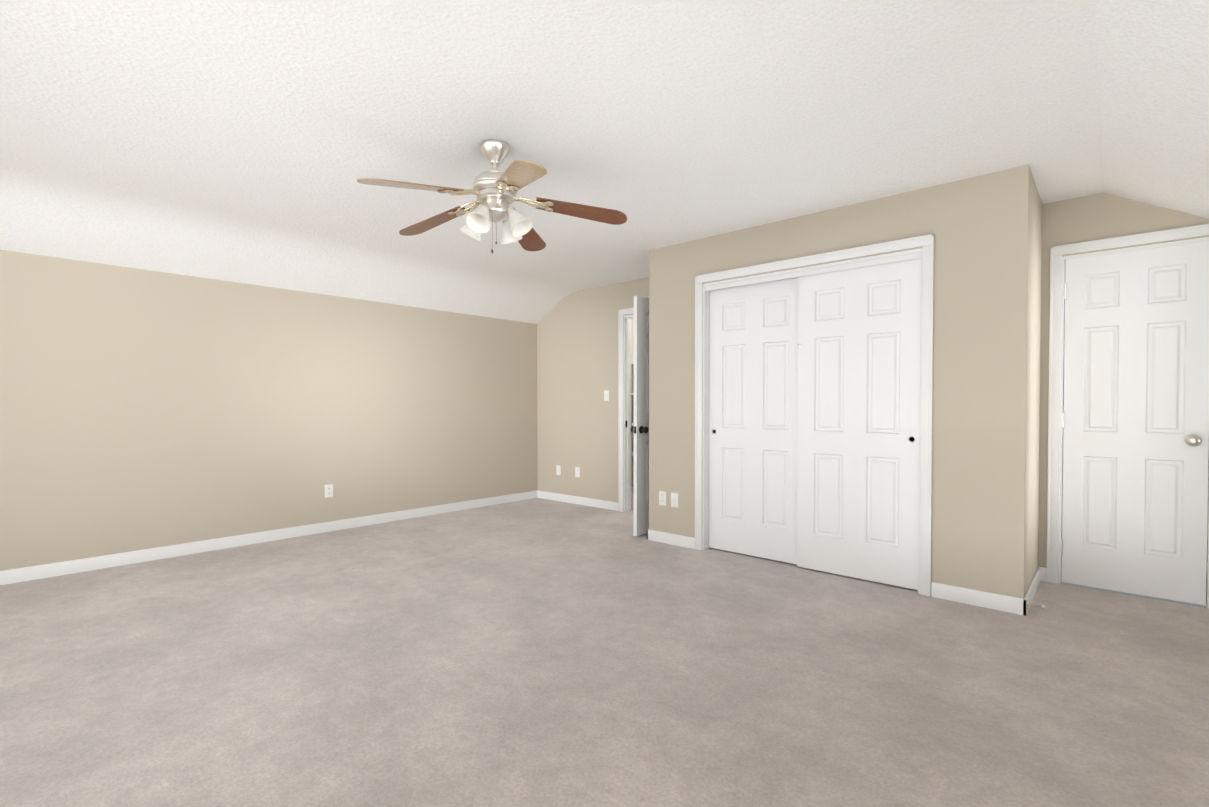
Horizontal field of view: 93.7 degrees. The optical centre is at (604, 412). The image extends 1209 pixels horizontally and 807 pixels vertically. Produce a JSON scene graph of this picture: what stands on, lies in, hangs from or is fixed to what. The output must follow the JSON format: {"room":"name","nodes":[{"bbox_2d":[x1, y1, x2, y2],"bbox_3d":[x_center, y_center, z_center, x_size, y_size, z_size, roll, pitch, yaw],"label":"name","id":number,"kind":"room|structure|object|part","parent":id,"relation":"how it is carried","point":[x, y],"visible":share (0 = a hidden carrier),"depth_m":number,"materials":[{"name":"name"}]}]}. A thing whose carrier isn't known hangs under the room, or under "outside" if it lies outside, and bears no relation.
{"room":"empty bedroom","nodes":[
{"label":"empty bedroom","id":0,"kind":"room"},
{"bbox_2d":[0,250,537,570],"bbox_3d":[-3.252,-0.039,4.191,0.110,2.210,7.420,1,1,42],"label":"wall","id":1,"kind":"structure","parent":0,"point":[141,409],"depth_m":4.44,"materials":[{"name":"paint"}]},
{"bbox_2d":[0,490,537,584],"bbox_3d":[-3.206,1.023,4.166,0.013,0.088,7.200,1,1,42],"label":"baseboard","id":2,"kind":"structure","parent":1,"relation":"attached to","point":[17,575],"depth_m":4.44,"materials":[{"name":"white paint"}]},
{"bbox_2d":[325,484,332,497],"bbox_3d":[-2.440,0.694,5.019,0.009,0.115,0.072,1,1,42],"label":"outlet","id":3,"kind":"object","parent":1,"relation":"attached to","point":[328,490],"visible":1,"depth_m":5.02,"materials":[{"name":"white plastic"}]},
{"bbox_2d":[0,166,578,323],"bbox_3d":[-2.946,-1.218,3.899,0.750,0.422,7.420,1,1,42],"label":"ceiling","id":4,"kind":"structure","parent":0,"point":[43,215],"depth_m":4.18,"materials":[{"name":"white paint"}]},
{"bbox_2d":[0,0,1102,289],"bbox_3d":[-1.035,-1.353,2.185,4.380,0.100,7.420,1,1,42],"label":"ceiling","id":5,"kind":"structure","parent":0,"point":[664,122],"depth_m":2.43,"materials":[{"name":"white paint"}]},
{"bbox_2d":[357,139,626,252],"bbox_3d":[-0.577,-1.041,2.776,1.247,0.542,1.229,1,1,42],"label":"ceiling fan","id":6,"kind":"object","parent":5,"relation":"hanging from","point":[495,190],"visible":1,"depth_m":2.75,"materials":[{"name":"brown wood"}]},
{"bbox_3d":[-0.857,-1.004,2.510,0.161,0.086,0.458,1,1,42],"label":"blade","id":7,"kind":"part","parent":6,"relation":"part of","materials":[{"name":"brown wood"}]},
{"bbox_3d":[-0.906,-1.011,2.999,0.459,0.086,0.200,1,1,42],"label":"blade","id":8,"kind":"part","parent":6,"relation":"part of","materials":[{"name":"brown wood"}]},
{"bbox_3d":[-0.671,-0.921,2.844,0.119,0.125,0.120,1,1,42],"label":"lamp shade","id":9,"kind":"part","parent":6,"relation":"part of","materials":[{"name":"white glass"}]},
{"bbox_3d":[-0.588,-0.918,2.659,0.120,0.125,0.119,1,1,42],"label":"lamp shade","id":10,"kind":"part","parent":6,"relation":"part of","materials":[{"name":"white glass"}]},
{"bbox_3d":[-0.537,-1.122,2.790,0.216,0.100,0.216,1,1,42],"label":"motor","id":11,"kind":"part","parent":6,"relation":"part of","materials":[{"name":"silver metal"}]},
{"bbox_3d":[-0.486,-0.922,2.926,0.120,0.125,0.119,1,1,42],"label":"lamp shade","id":12,"kind":"part","parent":6,"relation":"part of","materials":[{"name":"white glass"}]},
{"bbox_3d":[-0.404,-0.919,2.742,0.119,0.125,0.120,1,1,42],"label":"lamp shade","id":13,"kind":"part","parent":6,"relation":"part of","materials":[{"name":"white glass"}]},
{"bbox_3d":[-0.366,-1.002,2.409,0.442,0.086,0.274,1,1,42],"label":"blade","id":14,"kind":"part","parent":6,"relation":"part of","materials":[{"name":"brown wood"}]},
{"bbox_3d":[-0.452,-1.014,3.200,0.306,0.086,0.431,1,1,42],"label":"blade","id":15,"kind":"part","parent":6,"relation":"part of","materials":[{"name":"brown wood"}]},
{"bbox_3d":[-0.124,-1.009,2.836,0.367,0.086,0.390,1,1,42],"label":"blade","id":16,"kind":"part","parent":6,"relation":"part of","materials":[{"name":"brown wood"}]},
{"bbox_2d":[0,498,1208,806],"bbox_3d":[-1.147,1.147,2.189,6.120,0.100,7.400,1,1,42],"label":"floor carpet","id":17,"kind":"object","parent":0,"point":[536,652],"visible":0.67,"depth_m":2.30,"materials":[{"name":"beige carpet"}]},
{"bbox_2d":[626,485,633,512],"bbox_3d":[0.920,1.083,6.385,2.800,0.100,1.610,1,1,42],"label":"floor","id":18,"kind":"structure","parent":0,"point":[632,492],"depth_m":6.74,"materials":[{"name":"carpet"}]},
{"bbox_2d":[631,318,633,484],"bbox_3d":[-0.123,-0.208,7.374,0.100,2.450,1.500,1,1,42],"label":"wall","id":19,"kind":"structure","parent":0,"point":[632,398],"depth_m":7.87,"materials":[{"name":"beige paint"}]},
{"bbox_2d":[649,164,1030,598],"bbox_3d":[1.346,-0.129,3.904,2.520,2.400,0.110,1,1,42],"label":"wall","id":20,"kind":"structure","parent":0,"point":[978,227],"depth_m":3.25,"materials":[{"name":"paint"}]},
{"bbox_2d":[659,491,665,505],"bbox_3d":[0.472,0.700,4.620,0.072,0.115,0.009,1,1,42],"label":"electrical outlet","id":21,"kind":"object","parent":20,"relation":"attached to","point":[662,497],"visible":1,"depth_m":4.62,"materials":[{"name":"white plastic"}]},
{"bbox_2d":[647,529,694,548],"bbox_3d":[0.531,1.017,4.569,0.468,0.088,0.013,1,1,42],"label":"baseboard","id":22,"kind":"structure","parent":20,"relation":"attached to","point":[672,539],"depth_m":4.55,"materials":[{"name":"white paint"}]},
{"bbox_2d":[671,492,678,507],"bbox_3d":[0.559,0.701,4.537,0.072,0.115,0.016,1,1,42],"label":"electrical outlet","id":23,"kind":"object","parent":20,"relation":"attached to","point":[674,499],"visible":1,"depth_m":4.53,"materials":[{"name":"white plastic"}]},
{"bbox_2d":[709,277,797,563],"bbox_3d":[1.105,0.057,4.168,0.753,1.995,0.034,1,1,42],"label":"closet door","id":24,"kind":"structure","parent":20,"relation":"in","point":[753,388],"depth_m":4.15,"materials":[{"name":"white paint"}]},
{"bbox_2d":[705,252,920,290],"bbox_3d":[1.327,-0.942,3.856,1.482,0.035,0.008,1,1,42],"label":"trim","id":25,"kind":"structure","parent":20,"relation":"attached to","point":[911,256],"depth_m":3.76,"materials":[{"name":"white paint"}]},
{"bbox_2d":[695,234,933,596],"bbox_3d":[1.353,0.046,3.900,1.520,2.050,0.110,1,1,42],"label":"door frame","id":26,"kind":"structure","parent":20,"relation":"attached to","point":[705,503],"depth_m":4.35,"materials":[{"name":"white paint"}]},
{"bbox_2d":[797,258,920,589],"bbox_3d":[1.618,0.065,3.650,0.753,1.995,0.034,1,1,42],"label":"closet door","id":27,"kind":"structure","parent":20,"relation":"in","point":[858,421],"depth_m":3.61,"materials":[{"name":"white paint"}]},
{"bbox_2d":[908,436,915,442],"bbox_3d":[1.854,0.161,3.419,0.044,0.044,0.006,1,1,42],"label":"door pull","id":28,"kind":"object","parent":27,"relation":"attached to","point":[913,437],"visible":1,"depth_m":3.42,"materials":[{"name":"black metal"}]},
{"bbox_2d":[931,582,1026,614],"bbox_3d":[2.086,1.038,3.176,0.448,0.088,0.013,1,1,42],"label":"baseboard","id":29,"kind":"structure","parent":20,"relation":"attached to","point":[999,602],"depth_m":3.17,"materials":[{"name":"white paint"}]},
{"bbox_2d":[1027,602,1044,607],"bbox_3d":[2.306,1.030,3.029,0.080,0.022,0.022,1,1,42],"label":"spring door stop","id":30,"kind":"object","parent":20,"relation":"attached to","point":[1042,606],"visible":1,"depth_m":3.03,"materials":[{"name":"silver metal"}]},
{"bbox_2d":[537,193,1208,567],"bbox_3d":[1.267,-0.172,5.048,5.695,2.450,0.110,1,1,42],"label":"wall","id":31,"kind":"structure","parent":0,"point":[577,368],"depth_m":6.14,"materials":[{"name":"paint"}]},
{"bbox_2d":[556,465,560,474],"bbox_3d":[-0.539,0.669,6.594,0.072,0.115,0.016,1,1,42],"label":"electrical outlet","id":32,"kind":"object","parent":31,"relation":"attached to","point":[558,469],"visible":1,"depth_m":6.59,"materials":[{"name":"white plastic"}]},
{"bbox_2d":[537,490,617,510],"bbox_3d":[-0.327,0.988,6.412,1.305,0.088,0.013,1,1,42],"label":"baseboard","id":33,"kind":"structure","parent":31,"relation":"attached to","point":[603,504],"depth_m":6.36,"materials":[{"name":"white paint"}]},
{"bbox_2d":[575,467,579,477],"bbox_3d":[-0.305,0.672,6.390,0.072,0.115,0.009,1,1,42],"label":"electrical outlet","id":34,"kind":"object","parent":31,"relation":"attached to","point":[577,471],"visible":1,"depth_m":6.38,"materials":[{"name":"white plastic"}]},
{"bbox_2d":[604,390,608,400],"bbox_3d":[0.020,-0.183,6.080,0.072,0.115,0.016,1,1,42],"label":"light switch","id":35,"kind":"object","parent":31,"relation":"attached to","point":[606,395],"visible":1,"depth_m":6.08,"materials":[{"name":"white plastic"}]},
{"bbox_2d":[618,307,633,511],"bbox_3d":[0.543,-0.016,5.685,0.954,2.118,0.131,1,1,42],"label":"door frame","id":36,"kind":"structure","parent":31,"relation":"attached to","point":[622,312],"depth_m":5.94,"materials":[{"name":"white paint"}]},
{"bbox_2d":[627,318,629,510],"bbox_3d":[0.253,0.023,5.963,0.010,2.031,0.035,1,1,42],"label":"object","id":37,"kind":"object","parent":31,"relation":"attached to","point":[628,414],"visible":1,"depth_m":5.96,"materials":[{"name":"white paint"}]},
{"bbox_2d":[631,296,648,535],"bbox_3d":[0.528,0.027,5.092,0.171,2.030,0.808,1,1,42],"label":"door","id":38,"kind":"structure","parent":31,"relation":"in","point":[640,429],"depth_m":4.83,"materials":[{"name":"white paint"}]},
{"bbox_3d":[0.338,0.147,4.805,0.068,0.066,0.066,1,1,42],"label":"knob","id":39,"kind":"part","parent":38,"relation":"part of","materials":[{"name":"black metal"}]},
{"bbox_2d":[1040,567,1045,581],"bbox_3d":[2.796,1.031,3.615,0.050,0.088,0.013,1,1,42],"label":"baseboard","id":40,"kind":"structure","parent":31,"relation":"attached to","point":[1043,574],"depth_m":3.61,"materials":[{"name":"white paint"}]},
{"bbox_2d":[1061,320,1064,578],"bbox_3d":[2.913,0.060,3.590,0.010,2.031,0.032,1,1,42],"label":"door hinges","id":41,"kind":"object","parent":31,"relation":"attached to","point":[1062,480],"visible":0.21,"depth_m":3.59,"materials":[{"name":"white paint"}]},
{"bbox_2d":[1046,224,1208,607],"bbox_3d":[3.132,0.020,3.367,0.774,2.118,0.131,1,1,42],"label":"door frame","id":42,"kind":"structure","parent":31,"relation":"attached to","point":[1054,416],"depth_m":3.55,"materials":[{"name":"white paint"}]},
{"bbox_2d":[1061,241,1208,604],"bbox_3d":[3.096,0.055,3.333,0.634,2.030,0.103,1,1,42],"label":"door","id":43,"kind":"structure","parent":31,"relation":"in","point":[1135,435],"depth_m":3.33,"materials":[{"name":"white paint"}]},
{"bbox_3d":[2.881,0.046,3.559,0.012,1.690,0.036,1,1,42],"label":"right door hinges","id":44,"kind":"part","parent":43,"relation":"part of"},
{"bbox_3d":[3.276,0.158,3.151,0.066,0.066,0.068,1,1,42],"label":"knob","id":45,"kind":"part","parent":43,"relation":"part of","materials":[{"name":"silver metal"}]},
{"bbox_2d":[1026,173,1041,592],"bbox_3d":[2.510,-0.121,3.398,0.110,2.400,0.690,1,1,42],"label":"wall","id":46,"kind":"structure","parent":0,"point":[1034,382],"depth_m":3.33,"materials":[{"name":"paint"}]},
{"bbox_2d":[1023,567,1039,615],"bbox_3d":[2.515,1.036,3.329,0.013,0.088,0.813,1,1,42],"label":"baseboard","id":47,"kind":"structure","parent":46,"relation":"attached to","point":[1031,591],"depth_m":3.26,"materials":[{"name":"white paint"}]},
{"bbox_2d":[1095,0,1208,218],"bbox_3d":[0.831,-1.147,0.517,0.630,0.459,7.420,1,1,42],"label":"ceiling","id":48,"kind":"structure","parent":0,"point":[1153,67],"depth_m":2.20,"materials":[{"name":"white paint"}]}
]}

